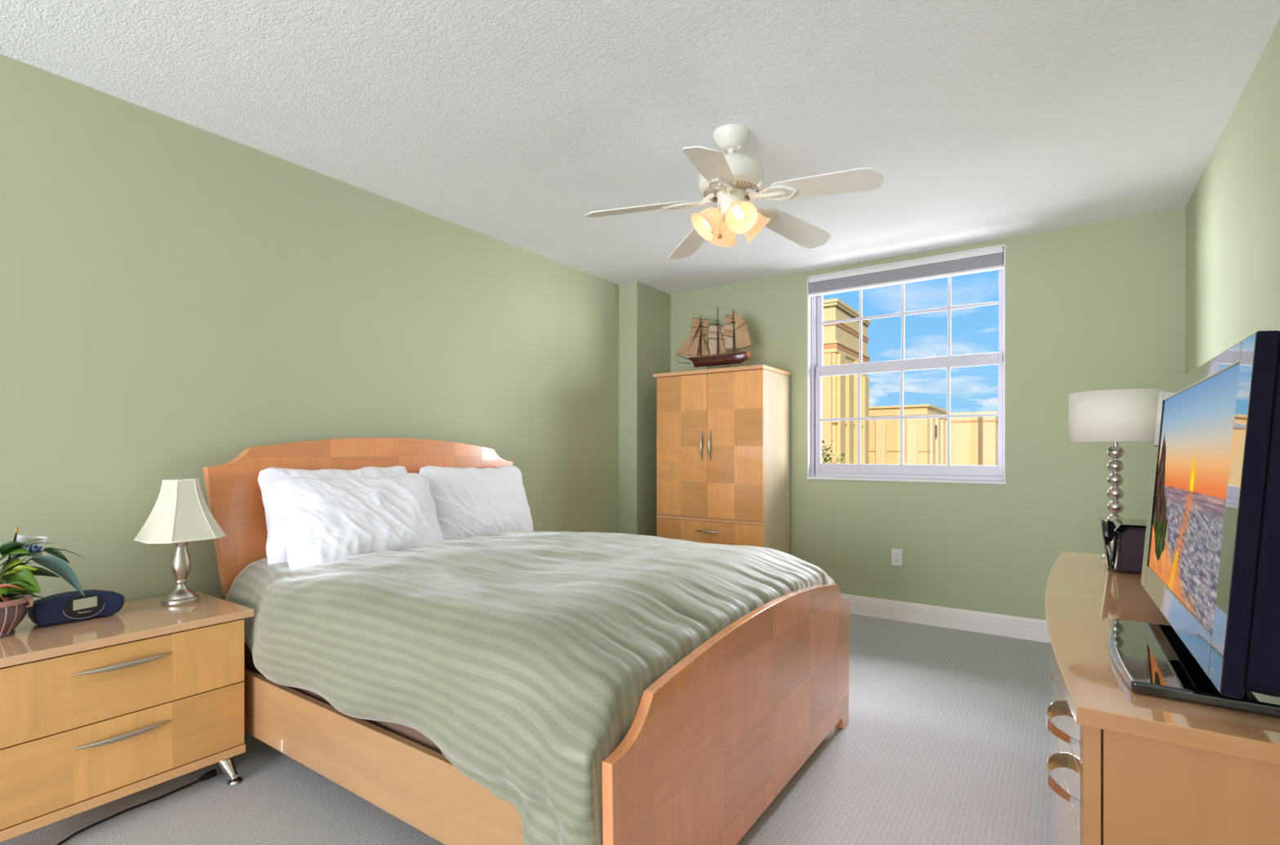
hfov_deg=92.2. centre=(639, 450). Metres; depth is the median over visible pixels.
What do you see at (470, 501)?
pillow
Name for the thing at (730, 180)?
ceiling fan
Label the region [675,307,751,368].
model ship
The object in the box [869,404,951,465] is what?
building
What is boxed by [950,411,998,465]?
building
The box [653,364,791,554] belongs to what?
armoire
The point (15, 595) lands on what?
potted plant
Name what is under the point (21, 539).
flag
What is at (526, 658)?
duvet
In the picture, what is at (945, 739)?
floor
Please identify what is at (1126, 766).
dresser
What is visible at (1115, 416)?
table lamp
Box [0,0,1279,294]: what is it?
ceiling
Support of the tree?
on the ground
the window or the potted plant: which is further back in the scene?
the window
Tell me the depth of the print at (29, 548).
1.92 m
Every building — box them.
[822,297,871,463]
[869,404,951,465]
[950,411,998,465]
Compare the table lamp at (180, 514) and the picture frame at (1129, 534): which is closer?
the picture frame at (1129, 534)
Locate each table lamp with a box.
[133,475,226,606]
[1067,388,1161,559]
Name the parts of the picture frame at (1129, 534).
trim, panel, edge trim, panel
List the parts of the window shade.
rail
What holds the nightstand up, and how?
on the floor
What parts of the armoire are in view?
door, handle, handle, handle, drawer, door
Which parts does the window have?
sill, sash, sash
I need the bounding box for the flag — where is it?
[0,524,47,584]
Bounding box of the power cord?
[56,768,220,844]
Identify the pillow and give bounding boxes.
[257,466,407,564]
[275,472,444,568]
[418,465,533,538]
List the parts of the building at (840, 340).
cornice, cornice, cornice, cornice, cornice, cornice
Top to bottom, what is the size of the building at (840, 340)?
15.050 m
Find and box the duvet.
[225,530,835,844]
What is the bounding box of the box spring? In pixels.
[244,641,443,754]
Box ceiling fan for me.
[584,124,883,259]
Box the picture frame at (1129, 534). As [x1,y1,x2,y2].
[1098,515,1146,573]
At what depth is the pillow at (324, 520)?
2.52 m
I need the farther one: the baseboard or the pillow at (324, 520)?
the baseboard
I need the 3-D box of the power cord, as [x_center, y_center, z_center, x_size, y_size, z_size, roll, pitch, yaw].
[-1.598,1.120,1.855,0.118,0.024,0.645,0,0,13]
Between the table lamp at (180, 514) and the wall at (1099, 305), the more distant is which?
the wall at (1099, 305)
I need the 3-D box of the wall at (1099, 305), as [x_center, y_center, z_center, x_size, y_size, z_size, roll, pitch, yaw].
[1.564,-0.086,4.333,3.415,2.440,0.150,0,0,35]
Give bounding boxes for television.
[1108,330,1279,718]
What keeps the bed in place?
on the floor
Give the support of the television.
on the dresser
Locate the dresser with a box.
[1044,551,1279,844]
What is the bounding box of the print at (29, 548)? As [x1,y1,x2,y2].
[21,545,42,551]
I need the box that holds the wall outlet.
[891,548,902,565]
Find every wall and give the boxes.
[0,53,671,618]
[671,207,1185,619]
[1185,18,1279,374]
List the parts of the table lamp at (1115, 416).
lamp shade, stem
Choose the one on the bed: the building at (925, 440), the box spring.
the box spring
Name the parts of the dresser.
handle, door, drawer, handle, handle, drawer, drawer, drawer, corner post, panel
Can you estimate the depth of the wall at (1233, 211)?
2.28 m
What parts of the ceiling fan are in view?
blade, blade, bulb, lamp shade, blade, lamp shade, light arm, bulb, lamp shade, lamp shade, blade, blade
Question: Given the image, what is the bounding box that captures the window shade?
[808,246,1003,296]
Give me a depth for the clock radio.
2.00 m
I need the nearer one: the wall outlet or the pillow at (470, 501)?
the pillow at (470, 501)
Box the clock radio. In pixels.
[27,589,124,626]
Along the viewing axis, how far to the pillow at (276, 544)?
2.50 m
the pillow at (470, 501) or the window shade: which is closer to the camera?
the pillow at (470, 501)
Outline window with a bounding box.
[806,244,1005,484]
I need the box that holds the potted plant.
[0,538,84,637]
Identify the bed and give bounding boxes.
[202,437,848,844]
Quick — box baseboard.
[840,593,1048,642]
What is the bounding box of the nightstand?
[0,591,253,842]
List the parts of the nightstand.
drawer, handle, drawer, handle, leg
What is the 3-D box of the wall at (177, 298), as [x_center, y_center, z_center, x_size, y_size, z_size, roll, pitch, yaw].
[-2.141,-0.086,1.950,0.321,2.440,8.280,0,0,35]
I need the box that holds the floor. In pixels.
[0,613,1051,844]
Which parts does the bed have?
headboard, rail, footboard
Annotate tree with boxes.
[822,440,844,463]

